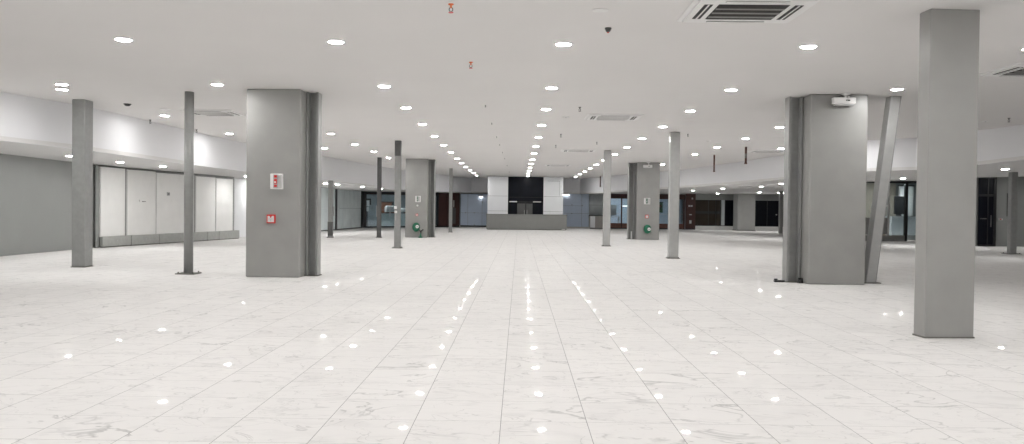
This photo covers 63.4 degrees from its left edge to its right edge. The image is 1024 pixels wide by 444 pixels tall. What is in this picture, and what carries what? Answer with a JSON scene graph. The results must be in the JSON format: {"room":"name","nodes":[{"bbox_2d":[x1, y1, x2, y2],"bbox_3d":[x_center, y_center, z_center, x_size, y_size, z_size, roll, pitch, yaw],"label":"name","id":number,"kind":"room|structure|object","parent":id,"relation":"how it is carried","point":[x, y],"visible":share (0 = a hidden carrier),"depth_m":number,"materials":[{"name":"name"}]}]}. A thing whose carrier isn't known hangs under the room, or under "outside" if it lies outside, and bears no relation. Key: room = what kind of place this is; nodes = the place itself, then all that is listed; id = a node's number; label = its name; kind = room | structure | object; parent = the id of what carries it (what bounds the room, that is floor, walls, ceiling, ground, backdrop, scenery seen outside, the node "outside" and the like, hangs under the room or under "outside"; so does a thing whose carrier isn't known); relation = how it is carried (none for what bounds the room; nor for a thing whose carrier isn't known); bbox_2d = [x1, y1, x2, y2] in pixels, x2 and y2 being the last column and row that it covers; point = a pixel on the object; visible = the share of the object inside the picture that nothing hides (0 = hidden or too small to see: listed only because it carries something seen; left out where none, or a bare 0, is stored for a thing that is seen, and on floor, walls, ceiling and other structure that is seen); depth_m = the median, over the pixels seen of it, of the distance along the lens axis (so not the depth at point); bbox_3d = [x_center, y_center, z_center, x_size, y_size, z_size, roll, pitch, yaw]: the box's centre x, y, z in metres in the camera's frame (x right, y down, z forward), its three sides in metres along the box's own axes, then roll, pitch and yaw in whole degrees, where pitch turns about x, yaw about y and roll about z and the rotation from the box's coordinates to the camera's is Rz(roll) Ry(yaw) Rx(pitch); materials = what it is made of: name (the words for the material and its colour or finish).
{"room":"empty commercial hall","nodes":[
{"label":"empty commercial hall","id":0,"kind":"room"},
{"bbox_2d":[0,154,94,253],"bbox_3d":[-14.454,-0.312,11.121,0.300,2.900,34.000,1,1,0],"label":"wall","id":1,"kind":"structure","parent":0,"point":[36,193],"depth_m":24.63,"materials":[{"name":"grey paint"}]},
{"bbox_2d":[0,248,71,255],"bbox_3d":[-14.315,1.108,10.942,0.015,0.070,33.600,1,1,0],"label":"baseboard","id":2,"kind":"structure","parent":1,"relation":"attached to","point":[61,249],"depth_m":24.62,"materials":[{"name":"grey paint"}]},
{"bbox_2d":[99,166,233,246],"bbox_3d":[-13.348,-0.582,32.701,0.100,2.780,9.250,1,1,10],"label":"wall","id":3,"kind":"structure","parent":0,"point":[168,172],"depth_m":32.77,"materials":[{"name":"metal"}]},
{"bbox_2d":[99,167,124,236],"bbox_3d":[-13.899,-0.697,28.825,0.044,2.382,1.330,1,1,10],"label":"wall panel","id":4,"kind":"object","parent":3,"relation":"attached to","point":[111,180],"visible":1,"depth_m":28.76,"materials":[{"name":"laminate"}]},
{"bbox_2d":[126,169,155,234],"bbox_3d":[-13.616,-0.708,30.425,0.044,2.358,1.720,1,1,10],"label":"wall panel","id":5,"kind":"object","parent":3,"relation":"attached to","point":[141,185],"visible":1,"depth_m":30.38,"materials":[{"name":"laminate"}]},
{"bbox_2d":[155,173,193,233],"bbox_3d":[-13.234,-0.720,32.577,0.044,2.324,2.590,1,1,10],"label":"wall panel","id":6,"kind":"object","parent":3,"relation":"attached to","point":[169,209],"visible":0.81,"depth_m":32.17,"materials":[{"name":"laminate"}]},
{"bbox_2d":[195,176,215,231],"bbox_3d":[-12.853,-0.739,34.728,0.044,2.303,1.540,1,1,10],"label":"wall panel","id":7,"kind":"object","parent":3,"relation":"attached to","point":[204,186],"visible":1,"depth_m":34.66,"materials":[{"name":"laminate"}]},
{"bbox_2d":[215,178,232,230],"bbox_3d":[-12.586,-0.750,36.230,0.044,2.284,1.430,1,1,10],"label":"wall panel","id":8,"kind":"object","parent":3,"relation":"attached to","point":[223,187],"visible":1,"depth_m":36.17,"materials":[{"name":"laminate"}]},
{"bbox_2d":[234,178,245,236],"bbox_3d":[-12.567,-0.723,41.567,0.200,2.800,9.186,1,1,8],"label":"wall","id":9,"kind":"structure","parent":0,"point":[239,184],"depth_m":39.11,"materials":[{"name":"white paint"}]},
{"bbox_2d":[354,194,404,225],"bbox_3d":[-10.283,-0.955,64.124,6.800,2.600,0.200,0,1,-41],"label":"wall","id":10,"kind":"structure","parent":0,"point":[372,219],"depth_m":63.74,"materials":[{"name":"glass"}]},
{"bbox_2d":[0,225,1023,443],"bbox_3d":[6.870,1.093,33.464,43.200,0.120,79.400,1,1,0],"label":"floor","id":11,"kind":"structure","parent":0,"point":[463,335],"depth_m":8.77,"materials":[{"name":"tile"}]},
{"bbox_2d":[71,99,92,267],"bbox_3d":[-10.097,-0.901,19.476,0.330,3.915,0.400,1,1,0],"label":"column","id":12,"kind":"structure","parent":11,"relation":"on","point":[82,109],"depth_m":19.30,"materials":[{"name":"paint"}]},
{"bbox_2d":[94,165,98,247],"bbox_3d":[-14.053,-0.518,28.048,0.057,2.785,0.180,1,1,10],"label":"upright post","id":13,"kind":"object","parent":11,"relation":"on","point":[96,166],"visible":1,"depth_m":28.02,"materials":[{"name":"metal"}]},
{"bbox_2d":[100,235,130,247],"bbox_3d":[-13.823,0.676,28.907,0.126,0.375,1.540,1,1,10],"label":"box","id":14,"kind":"object","parent":11,"relation":"on","point":[105,241],"visible":1,"depth_m":28.80,"materials":[{"name":"paint"}]},
{"bbox_2d":[124,168,126,234],"bbox_3d":[-13.790,-0.529,29.535,0.057,2.766,0.100,1,1,10],"label":"upright post","id":15,"kind":"object","parent":11,"relation":"on","point":[124,168],"visible":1,"depth_m":29.52,"materials":[{"name":"metal"}]},
{"bbox_2d":[130,234,159,245],"bbox_3d":[-13.534,0.654,30.531,0.126,0.375,1.680,1,1,10],"label":"box","id":16,"kind":"object","parent":11,"relation":"on","point":[148,239],"visible":1,"depth_m":30.48,"materials":[{"name":"paint"}]},
{"bbox_2d":[159,232,206,243],"bbox_3d":[-13.091,0.619,33.032,0.126,0.375,3.360,1,1,10],"label":"box","id":17,"kind":"object","parent":11,"relation":"on","point":[197,236],"visible":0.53,"depth_m":32.58,"materials":[{"name":"paint"}]},
{"bbox_2d":[175,91,201,274],"bbox_3d":[-6.961,-0.839,17.849,0.410,3.915,0.410,1,1,0],"label":"column","id":18,"kind":"structure","parent":11,"relation":"on","point":[189,96],"depth_m":17.77,"materials":[{"name":"metal"}]},
{"bbox_2d":[194,175,195,231],"bbox_3d":[-13.013,-0.561,33.916,0.057,2.708,0.120,1,1,10],"label":"upright post","id":19,"kind":"object","parent":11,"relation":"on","point":[194,175],"visible":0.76,"depth_m":33.89,"materials":[{"name":"metal"}]},
{"bbox_2d":[207,231,218,240],"bbox_3d":[-12.714,0.590,35.154,0.126,0.375,0.890,1,1,10],"label":"box","id":20,"kind":"object","parent":11,"relation":"on","point":[212,235],"visible":1,"depth_m":35.12,"materials":[{"name":"paint"}]},
{"bbox_2d":[218,230,238,239],"bbox_3d":[-12.479,0.571,36.483,0.126,0.375,1.710,1,1,10],"label":"box","id":21,"kind":"object","parent":11,"relation":"on","point":[234,234],"visible":1,"depth_m":36.39,"materials":[{"name":"paint"}]},
{"bbox_2d":[233,179,233,229],"bbox_3d":[-12.464,-0.583,37.013,0.057,2.667,0.150,1,1,10],"label":"upright post","id":22,"kind":"object","parent":11,"relation":"on","point":[233,179],"visible":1,"depth_m":37.00,"materials":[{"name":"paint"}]},
{"bbox_2d":[246,89,321,276],"bbox_3d":[-4.821,-0.813,17.806,1.420,3.915,1.150,1,1,0],"label":"concrete pillar","id":23,"kind":"structure","parent":11,"relation":"on","point":[284,126],"depth_m":17.25,"materials":[{"name":"paint"}]},
{"bbox_2d":[267,214,275,222],"bbox_3d":[-5.007,-0.064,17.221,0.183,0.183,0.059,1,1,0],"label":"fire alarm","id":24,"kind":"object","parent":23,"relation":"attached to","point":[270,218],"visible":1,"depth_m":17.20,"materials":[{"name":"red plastic"}]},
{"bbox_2d":[270,174,282,188],"bbox_3d":[-4.886,-0.842,17.199,0.262,0.322,0.077,1,1,0],"label":"sign","id":25,"kind":"object","parent":23,"relation":"attached to","point":[276,180],"visible":1,"depth_m":17.17,"materials":[{"name":"white plastic"}]},
{"bbox_2d":[279,175,281,187],"bbox_3d":[-4.800,-0.841,17.174,0.058,0.270,0.014,1,1,0],"label":"grille","id":26,"kind":"object","parent":25,"relation":"attached to","point":[280,176],"depth_m":17.17,"materials":[{"name":"metal"}]},
{"bbox_2d":[326,180,333,237],"bbox_3d":[-8.709,-0.621,39.772,0.300,2.742,0.300,1,1,0],"label":"column","id":27,"kind":"structure","parent":11,"relation":"on","point":[330,182],"depth_m":39.67,"materials":[{"name":"metal"}]},
{"bbox_2d":[321,187,363,230],"bbox_3d":[-11.252,-0.827,52.824,0.120,2.680,13.500,1,1,5],"label":"glass wall","id":28,"kind":"structure","parent":11,"relation":"on","point":[345,216],"depth_m":54.65,"materials":[{"name":"grey glass"}]},
{"bbox_2d":[367,198,370,225],"bbox_3d":[-10.543,-0.661,60.570,0.530,2.120,0.100,0,1,-41],"label":"terminal","id":29,"kind":"object","parent":11,"relation":"on","point":[368,199],"visible":0.54,"depth_m":60.56,"materials":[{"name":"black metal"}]},
{"bbox_2d":[376,157,381,237],"bbox_3d":[-6.486,-1.193,40.493,0.280,3.915,0.280,1,1,0],"label":"column","id":30,"kind":"structure","parent":11,"relation":"on","point":[379,159],"depth_m":40.39,"materials":[{"name":"metal"}]},
{"bbox_2d":[381,213,404,225],"bbox_3d":[-8.294,-0.138,62.657,4.100,1.060,0.550,0,1,-41],"label":"glass panel","id":31,"kind":"object","parent":11,"relation":"on","point":[387,219],"depth_m":61.62,"materials":[{"name":"clear glass"}]},
{"bbox_2d":[381,201,393,212],"bbox_3d":[-9.438,-1.099,61.852,1.400,0.860,0.140,0,1,-41],"label":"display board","id":32,"kind":"object","parent":31,"relation":"on","point":[384,203],"visible":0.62,"depth_m":61.76,"materials":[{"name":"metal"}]},
{"bbox_2d":[385,206,393,212],"bbox_3d":[-9.078,-0.945,61.856,0.830,0.560,0.310,0,1,-41],"label":"carton","id":33,"kind":"object","parent":31,"relation":"on","point":[387,208],"visible":0.81,"depth_m":61.64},
{"bbox_2d":[392,141,402,247],"bbox_3d":[-4.164,-1.002,30.225,0.360,3.915,0.360,1,1,0],"label":"column","id":34,"kind":"structure","parent":11,"relation":"on","point":[398,144],"depth_m":30.12,"materials":[{"name":"metal"}]},
{"bbox_2d":[363,191,438,227],"bbox_3d":[-8.263,-0.944,61.805,6.740,2.700,0.150,0,1,-41],"label":"storefront","id":35,"kind":"object","parent":11,"relation":"on","point":[365,192],"visible":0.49,"depth_m":60.34,"materials":[{"name":"black metal"}]},
{"bbox_2d":[405,159,435,237],"bbox_3d":[-4.590,-1.190,41.742,1.410,3.915,1.130,1,1,0],"label":"concrete pillar","id":36,"kind":"structure","parent":11,"relation":"on","point":[420,173],"depth_m":41.19,"materials":[{"name":"paint"}]},
{"bbox_2d":[412,223,419,231],"bbox_3d":[-4.750,0.253,41.093,0.360,0.450,0.234,1,1,0],"label":"hose reel","id":37,"kind":"object","parent":36,"relation":"attached to","point":[416,226],"visible":1,"depth_m":40.99,"materials":[{"name":"green metal"}]},
{"bbox_2d":[415,196,420,201],"bbox_3d":[-4.671,-1.144,41.146,0.260,0.300,0.077,1,1,0],"label":"fire alarm","id":38,"kind":"object","parent":36,"relation":"attached to","point":[417,198],"visible":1,"depth_m":41.12,"materials":[{"name":"white plastic"}]},
{"bbox_2d":[438,193,447,226],"bbox_3d":[-5.355,-0.930,64.290,0.810,2.660,0.095,0,1,-41],"label":"cladding","id":39,"kind":"object","parent":11,"relation":"on","point":[443,197],"visible":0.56,"depth_m":64.25,"materials":[{"name":"brown wood"}]},
{"bbox_2d":[448,168,452,231],"bbox_3d":[-3.748,-1.323,50.719,0.270,3.915,0.270,1,1,0],"label":"column","id":40,"kind":"structure","parent":11,"relation":"on","point":[450,169],"depth_m":50.62,"materials":[{"name":"paint"}]},
{"bbox_2d":[447,193,459,226],"bbox_3d":[-4.571,-0.941,64.935,1.120,2.680,0.140,0,1,-41],"label":"cladding","id":41,"kind":"object","parent":11,"relation":"on","point":[456,196],"visible":0.85,"depth_m":64.98,"materials":[{"name":"brown wood"}]},
{"bbox_2d":[460,194,467,226],"bbox_3d":[-3.853,-0.950,66.654,0.590,2.660,0.090,1,1,0],"label":"panel","id":42,"kind":"object","parent":11,"relation":"on","point":[464,197],"visible":1,"depth_m":66.63,"materials":[{"name":"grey glass"}]},
{"bbox_2d":[468,194,481,226],"bbox_3d":[-2.983,-0.939,66.647,1.150,2.660,0.090,1,1,0],"label":"panel","id":43,"kind":"object","parent":11,"relation":"on","point":[474,201],"visible":1,"depth_m":66.61,"materials":[{"name":"glass"}]},
{"bbox_2d":[482,194,487,226],"bbox_3d":[-2.021,-0.928,66.638,0.785,2.660,0.090,1,1,0],"label":"panel","id":44,"kind":"object","parent":11,"relation":"on","point":[485,196],"visible":0.59,"depth_m":66.61,"materials":[{"name":"grey glass"}]},
{"bbox_2d":[487,176,562,214],"bbox_3d":[0.996,-1.448,62.246,5.650,3.910,0.545,1,1,0],"label":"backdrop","id":45,"kind":"structure","parent":11,"relation":"on","point":[506,195],"depth_m":62.00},
{"bbox_2d":[486,214,566,229],"bbox_3d":[1.040,0.001,59.381,5.800,1.105,0.840,1,1,0],"label":"reception desk","id":46,"kind":"object","parent":11,"relation":"on","point":[493,221],"depth_m":59.00,"materials":[{"name":"laminate"}]},
{"bbox_2d":[563,194,581,227],"bbox_3d":[4.506,-0.881,65.983,2.080,2.740,0.090,1,1,0],"label":"panel","id":47,"kind":"object","parent":11,"relation":"on","point":[572,203],"visible":0.66,"depth_m":65.95,"materials":[{"name":"glass"}]},
{"bbox_2d":[581,194,588,227],"bbox_3d":[5.836,-0.866,65.972,0.580,2.740,0.090,1,1,0],"label":"panel","id":48,"kind":"object","parent":11,"relation":"on","point":[585,197],"visible":0.98,"depth_m":65.95,"materials":[{"name":"glass"}]},
{"bbox_2d":[589,215,602,228],"bbox_3d":[6.701,-0.006,65.403,1.260,1.060,0.660,1,1,0],"label":"base cabinet","id":49,"kind":"object","parent":11,"relation":"on","point":[595,221],"visible":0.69,"depth_m":65.12,"materials":[{"name":"grey metal"}]},
{"bbox_2d":[589,194,602,214],"bbox_3d":[6.703,-1.378,66.101,1.100,1.660,0.860,1,1,0],"label":"cladding","id":50,"kind":"object","parent":49,"relation":"on","point":[595,200],"visible":0.84,"depth_m":65.78,"materials":[{"name":"metal"}]},
{"bbox_2d":[601,150,610,245],"bbox_3d":[3.888,-0.967,33.937,0.360,3.915,0.360,1,1,0],"label":"column","id":51,"kind":"structure","parent":11,"relation":"on","point":[607,153],"depth_m":33.80,"materials":[{"name":"metal"}]},
{"bbox_2d":[611,205,619,222],"bbox_3d":[8.274,-0.441,67.483,1.000,1.900,0.700,1,1,0],"label":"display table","id":52,"kind":"object","parent":11,"relation":"on","point":[613,207],"visible":0.48,"depth_m":67.32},
{"bbox_2d":[626,162,659,239],"bbox_3d":[6.711,-1.070,42.482,1.520,3.915,1.100,1,1,0],"label":"concrete pillar","id":53,"kind":"structure","parent":11,"relation":"on","point":[643,183],"depth_m":41.94,"materials":[{"name":"paint"}]},
{"bbox_2d":[644,198,649,203],"bbox_3d":[6.832,-1.055,41.899,0.310,0.316,0.077,1,1,0],"label":"sign","id":54,"kind":"object","parent":53,"relation":"attached to","point":[646,200],"visible":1,"depth_m":41.87,"materials":[{"name":"white plastic"}]},
{"bbox_2d":[644,225,650,233],"bbox_3d":[6.835,0.356,41.845,0.360,0.450,0.234,1,1,0],"label":"hose reel","id":55,"kind":"object","parent":53,"relation":"attached to","point":[647,228],"visible":1,"depth_m":41.74,"materials":[{"name":"green plastic"}]},
{"bbox_2d":[610,194,684,229],"bbox_3d":[10.556,-0.839,65.907,6.380,2.800,0.120,1,1,0],"label":"storefront","id":56,"kind":"object","parent":11,"relation":"on","point":[621,225],"visible":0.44,"depth_m":65.86,"materials":[{"name":"brown wood"}]},
{"bbox_2d":[666,132,679,258],"bbox_3d":[5.027,-0.824,25.748,0.380,3.915,0.380,1,1,0],"label":"column","id":57,"kind":"structure","parent":11,"relation":"on","point":[674,137],"depth_m":25.61,"materials":[{"name":"paint"}]},
{"bbox_2d":[685,194,695,229],"bbox_3d":[14.176,-0.817,65.896,0.780,2.840,0.360,1,1,0],"label":"pier","id":58,"kind":"object","parent":11,"relation":"on","point":[690,199],"visible":1,"depth_m":65.76,"materials":[{"name":"brown wood"}]},
{"bbox_2d":[695,226,777,229],"bbox_3d":[18.257,0.488,66.686,7.400,0.300,0.550,1,1,0],"label":"curb","id":59,"kind":"object","parent":11,"relation":"on","point":[696,227],"depth_m":66.42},
{"bbox_2d":[695,200,724,225],"bbox_3d":[15.826,-0.734,66.633,2.510,2.090,0.260,1,1,0],"label":"shop window","id":60,"kind":"structure","parent":59,"relation":"on","point":[708,212],"depth_m":66.57,"materials":[{"name":"brown glass"}]},
{"bbox_2d":[724,200,732,225],"bbox_3d":[17.571,-0.713,66.573,1.000,2.090,0.070,1,1,0],"label":"shop window","id":61,"kind":"structure","parent":59,"relation":"on","point":[728,221],"depth_m":66.57,"materials":[{"name":"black glass"}]},
{"bbox_2d":[755,201,778,226],"bbox_3d":[20.345,-0.680,66.535,3.150,2.090,0.100,1,1,0],"label":"shop window","id":62,"kind":"structure","parent":59,"relation":"on","point":[766,212],"depth_m":66.55,"materials":[{"name":"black glass"}]},
{"bbox_2d":[733,194,755,230],"bbox_3d":[18.105,-0.765,64.643,1.420,2.867,1.480,1,1,0],"label":"concrete pillar","id":63,"kind":"structure","parent":11,"relation":"on","point":[743,204],"depth_m":63.95,"materials":[{"name":"paint"}]},
{"bbox_2d":[778,191,782,232],"bbox_3d":[18.664,-0.668,57.538,0.260,2.913,0.260,1,1,0],"label":"column","id":64,"kind":"structure","parent":11,"relation":"on","point":[780,219],"depth_m":57.43,"materials":[{"name":"metal"}]},
{"bbox_2d":[782,94,867,284],"bbox_3d":[6.547,-0.677,17.601,1.500,3.915,1.130,1,1,0],"label":"concrete pillar","id":65,"kind":"structure","parent":11,"relation":"on","point":[824,201],"depth_m":17.05,"materials":[{"name":"paint"}]},
{"bbox_2d":[832,93,855,105],"bbox_3d":[6.772,-2.497,16.905,0.460,0.248,0.220,1,1,0],"label":"emergency light","id":66,"kind":"object","parent":65,"relation":"attached to","point":[836,101],"visible":1,"depth_m":16.85,"materials":[{"name":"white plastic"}]},
{"bbox_2d":[865,96,901,283],"bbox_3d":[7.738,-0.661,17.491,0.645,3.915,0.549,1,1,0],"label":"beam","id":67,"kind":"structure","parent":11,"relation":"on","point":[892,103],"depth_m":17.37,"materials":[{"name":"paint"}]},
{"bbox_2d":[865,181,916,240],"bbox_3d":[20.381,-0.639,44.156,4.260,3.320,0.130,1,1,-10],"label":"storefront","id":68,"kind":"object","parent":11,"relation":"on","point":[887,237],"visible":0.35,"depth_m":44.12,"materials":[{"name":"glass"}]},
{"bbox_2d":[885,216,915,240],"bbox_3d":[21.415,0.341,45.549,1.680,1.340,0.700,1,1,-10],"label":"glass panel","id":69,"kind":"object","parent":11,"relation":"on","point":[896,222],"visible":0.63,"depth_m":45.24,"materials":[{"name":"glass"}]},
{"bbox_2d":[894,196,903,215],"bbox_3d":[21.252,-0.870,45.500,0.580,1.080,0.200,1,1,-10],"label":"screen","id":70,"kind":"object","parent":69,"relation":"on","point":[898,200],"visible":0.83,"depth_m":45.44,"materials":[{"name":"black glass"}]},
{"bbox_2d":[912,9,979,337],"bbox_3d":[5.234,-0.571,9.984,0.621,3.915,0.266,1,1,-4],"label":"square column","id":71,"kind":"structure","parent":11,"relation":"on","point":[948,38],"depth_m":9.87,"materials":[{"name":"paint"}]},
{"bbox_2d":[1002,172,1019,253],"bbox_3d":[18.930,-0.339,31.337,0.500,3.093,0.500,1,1,0],"label":"column","id":72,"kind":"structure","parent":11,"relation":"on","point":[1013,176],"depth_m":31.23,"materials":[{"name":"paint"}]},
{"bbox_2d":[0,0,1023,178],"bbox_3d":[2.088,-2.935,30.091,26.400,0.100,72.300,1,1,0],"label":"ceiling","id":73,"kind":"structure","parent":0,"point":[652,64],"depth_m":14.33,"materials":[{"name":"paint"}]},
{"bbox_2d":[114,37,132,41],"bbox_3d":[-5.716,-2.681,12.189,0.260,0.020,0.260,1,1,0],"label":"recessed light","id":74,"kind":"object","parent":73,"relation":"in","point":[115,38],"visible":1,"depth_m":12.13,"materials":[{"name":"white"}]},
{"bbox_2d":[116,39,130,41],"bbox_3d":[-5.716,-2.681,12.189,0.214,0.020,0.214,1,1,0],"label":"diffuser","id":75,"kind":"object","parent":74,"relation":"attached to","point":[125,40],"depth_m":12.19,"materials":[{"name":"white"}]},
{"bbox_2d":[177,109,246,115],"bbox_3d":[-7.785,-2.840,21.626,1.430,0.052,1.260,1,1,0],"label":"air conditioner","id":76,"kind":"object","parent":73,"relation":"attached to","point":[199,112],"visible":0.87,"depth_m":21.34,"materials":[{"name":"white plastic"}]},
{"bbox_2d":[194,112,232,115],"bbox_3d":[-7.785,-2.821,21.619,0.800,0.009,0.706,1,1,0],"label":"grille","id":77,"kind":"object","parent":76,"relation":"attached to","point":[200,113],"depth_m":21.55,"materials":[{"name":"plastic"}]},
{"bbox_2d":[327,39,344,43],"bbox_3d":[-2.587,-2.644,12.172,0.260,0.020,0.260,1,1,0],"label":"recessed light","id":78,"kind":"object","parent":73,"relation":"in","point":[333,41],"visible":1,"depth_m":12.13,"materials":[{"name":"white plastic"}]},
{"bbox_2d":[328,41,342,43],"bbox_3d":[-2.587,-2.644,12.172,0.214,0.020,0.214,1,1,0],"label":"diffuser","id":79,"kind":"object","parent":78,"relation":"attached to","point":[333,42],"depth_m":12.16,"materials":[{"name":"white"}]},
{"bbox_2d":[0,92,1023,193],"bbox_3d":[2.080,-2.228,30.154,26.640,1.315,72.404,1,1,0],"label":"bulkhead","id":80,"kind":"structure","parent":73,"relation":"attached to","point":[25,117],"depth_m":26.57,"materials":[{"name":"paint"}]},
{"bbox_2d":[545,164,570,165],"bbox_3d":[2.519,-3.098,45.437,1.430,0.052,1.260,1,1,0],"label":"air conditioner","id":81,"kind":"object","parent":73,"relation":"attached to","point":[545,164],"visible":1,"depth_m":45.07,"materials":[{"name":"white plastic"}]},
{"bbox_2d":[555,42,571,45],"bbox_3d":[0.753,-2.605,12.144,0.260,0.020,0.260,1,1,0],"label":"recessed light","id":82,"kind":"object","parent":73,"relation":"in","point":[556,43],"visible":1,"depth_m":12.10,"materials":[{"name":"white"}]},
{"bbox_2d":[556,43,570,45],"bbox_3d":[0.753,-2.605,12.144,0.214,0.020,0.214,1,1,0],"label":"diffuser","id":83,"kind":"object","parent":82,"relation":"attached to","point":[558,44],"depth_m":12.11,"materials":[{"name":"white"}]},
{"bbox_2d":[561,149,596,151],"bbox_3d":[2.720,-2.913,33.936,1.430,0.052,1.260,1,1,0],"label":"air conditioner","id":84,"kind":"object","parent":73,"relation":"attached to","point":[562,150],"visible":1,"depth_m":33.47,"materials":[{"name":"white plastic"}]},
{"bbox_2d":[592,8,608,12],"bbox_3d":[1.075,-2.574,10.082,0.200,0.010,0.200,1,1,0],"label":"ceiling speaker","id":85,"kind":"object","parent":73,"relation":"attached to","point":[599,10],"visible":1,"depth_m":10.06,"materials":[{"name":"white plastic"}]},
{"bbox_2d":[594,9,606,11],"bbox_3d":[1.075,-2.570,10.082,0.160,0.002,0.160,1,1,0],"label":"grille","id":86,"kind":"object","parent":85,"relation":"attached to","point":[595,10],"depth_m":10.06,"materials":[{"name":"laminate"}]},
{"bbox_2d":[584,114,643,120],"bbox_3d":[2.634,-2.718,21.588,1.430,0.052,1.260,1,1,0],"label":"air conditioner","id":87,"kind":"object","parent":73,"relation":"attached to","point":[600,117],"visible":1,"depth_m":21.35,"materials":[{"name":"white plastic"}]},
{"bbox_2d":[596,116,629,119],"bbox_3d":[2.634,-2.700,21.583,0.820,0.017,0.730,1,1,0],"label":"grille","id":88,"kind":"object","parent":87,"relation":"attached to","point":[597,117],"depth_m":21.55,"materials":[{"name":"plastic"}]},
{"bbox_2d":[744,147,746,163],"bbox_3d":[8.803,-2.504,31.190,0.109,0.640,0.106,1,1,0],"label":"pipe","id":89,"kind":"object","parent":73,"relation":"hanging from","point":[745,147],"visible":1,"depth_m":31.15,"materials":[{"name":"metal"}]},
{"bbox_2d":[677,0,819,22],"bbox_3d":[2.814,-2.531,9.967,1.430,0.052,1.260,1,1,0],"label":"air conditioner","id":90,"kind":"object","parent":73,"relation":"attached to","point":[699,11],"visible":1,"depth_m":9.90,"materials":[{"name":"white plastic"}]},
{"bbox_2d":[705,4,789,19],"bbox_3d":[2.814,-2.513,9.963,0.820,0.017,0.730,1,1,0],"label":"grille","id":91,"kind":"object","parent":90,"relation":"attached to","point":[719,11],"depth_m":9.91,"materials":[{"name":"grey metal"}]},
{"bbox_2d":[747,150,783,152],"bbox_3d":[10.213,-2.811,33.073,1.430,0.052,1.260,1,1,0],"label":"air conditioner","id":92,"kind":"object","parent":73,"relation":"attached to","point":[751,151],"visible":0.86,"depth_m":32.78,"materials":[{"name":"white plastic"}]},
{"bbox_2d":[755,151,780,152],"bbox_3d":[10.212,-2.793,33.066,0.800,0.009,0.706,1,1,0],"label":"grille","id":93,"kind":"object","parent":92,"relation":"attached to","point":[756,151],"depth_m":33.11,"materials":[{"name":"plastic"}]},
{"bbox_2d":[799,44,817,48],"bbox_3d":[4.333,-2.562,12.114,0.260,0.020,0.260,1,1,0],"label":"recessed light","id":94,"kind":"object","parent":73,"relation":"in","point":[807,46],"visible":1,"depth_m":12.05,"materials":[{"name":"white"}]},
{"bbox_2d":[801,46,815,48],"bbox_3d":[4.333,-2.562,12.114,0.214,0.020,0.214,1,1,0],"label":"diffuser","id":95,"kind":"object","parent":94,"relation":"attached to","point":[804,47],"depth_m":12.12,"materials":[{"name":"white"}]},
{"bbox_2d":[979,62,1023,76],"bbox_3d":[8.797,-2.522,13.817,1.430,0.052,1.260,1,1,0],"label":"air conditioner","id":96,"kind":"object","parent":73,"relation":"attached to","point":[1017,69],"visible":0.91,"depth_m":13.91,"materials":[{"name":"white plastic"}]},
{"bbox_2d":[1002,69,1023,74],"bbox_3d":[8.797,-2.505,13.812,0.820,0.017,0.730,1,1,0],"label":"grille","id":97,"kind":"object","parent":96,"relation":"attached to","point":[1019,71],"depth_m":13.97,"materials":[{"name":"grey metal"}]},
{"bbox_2d":[0,136,1023,193],"bbox_3d":[6.955,-2.026,33.413,42.701,0.920,79.000,1,1,0],"label":"ceiling","id":98,"kind":"structure","parent":0,"point":[11,148],"depth_m":29.01,"materials":[{"name":"paint"}]},
{"bbox_2d":[435,194,760,227],"bbox_3d":[7.232,-1.391,73.028,43.200,3.600,0.200,1,1,0],"label":"wall","id":99,"kind":"structure","parent":0,"point":[460,194],"depth_m":73.04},
{"bbox_2d":[610,198,681,223],"bbox_3d":[10.747,-0.894,69.505,6.900,2.800,0.200,1,1,0],"label":"wall","id":100,"kind":"structure","parent":0,"point":[663,217],"depth_m":69.40,"materials":[{"name":"blue glass"}]},
{"bbox_2d":[659,202,662,212],"bbox_3d":[11.868,-1.190,66.905,0.680,0.860,0.070,1,1,0],"label":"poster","id":101,"kind":"object","parent":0,"point":[660,203],"visible":0.57,"depth_m":66.89,"materials":[{"name":"black paper"}]},
{"bbox_2d":[696,194,783,200],"bbox_3d":[18.286,-2.030,66.581,7.400,0.560,0.280,1,1,0],"label":"wall","id":102,"kind":"structure","parent":0,"point":[763,197],"depth_m":66.45,"materials":[{"name":"grey paint"}]},
{"bbox_2d":[866,183,895,234],"bbox_3d":[20.119,-0.673,46.733,4.600,3.300,0.200,1,1,-10],"label":"wall","id":103,"kind":"structure","parent":0,"point":[869,186],"depth_m":46.64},
{"bbox_2d":[898,185,914,215],"bbox_3d":[22.050,-0.550,46.401,0.900,3.010,0.200,1,1,-10],"label":"window","id":104,"kind":"structure","parent":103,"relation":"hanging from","point":[901,187],"depth_m":46.35,"materials":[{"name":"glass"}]},
{"bbox_2d":[895,183,916,215],"bbox_3d":[22.416,-0.854,59.803,1.200,3.300,26.000,1,1,0],"label":"wall","id":105,"kind":"structure","parent":0,"point":[897,184],"depth_m":46.79,"materials":[{"name":"grey paint"}]},
{"bbox_2d":[975,178,977,245],"bbox_3d":[22.140,-0.617,41.557,0.118,3.400,5.995,1,1,10],"label":"wall","id":106,"kind":"structure","parent":0,"point":[976,178],"depth_m":38.61,"materials":[{"name":"grey paint"}]},
{"bbox_2d":[977,177,996,245],"bbox_3d":[22.108,-0.540,38.542,0.810,3.340,0.090,1,1,0],"label":"entrance","id":107,"kind":"object","parent":106,"relation":"attached to","point":[987,199],"visible":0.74,"depth_m":38.53,"materials":[{"name":"black metal"}]},
{"bbox_2d":[977,177,1023,243],"bbox_3d":[25.037,-0.590,38.832,6.600,3.500,0.300,1,1,0],"label":"wall","id":108,"kind":"structure","parent":0,"point":[1002,182],"depth_m":38.70,"materials":[{"name":"grey paint"}]},
{"bbox_2d":[996,244,1023,246],"bbox_3d":[25.415,1.117,38.685,5.800,0.100,0.040,1,1,0],"label":"baseboard","id":109,"kind":"structure","parent":108,"relation":"attached to","point":[1018,245],"depth_m":38.69,"materials":[{"name":"grey paint"}]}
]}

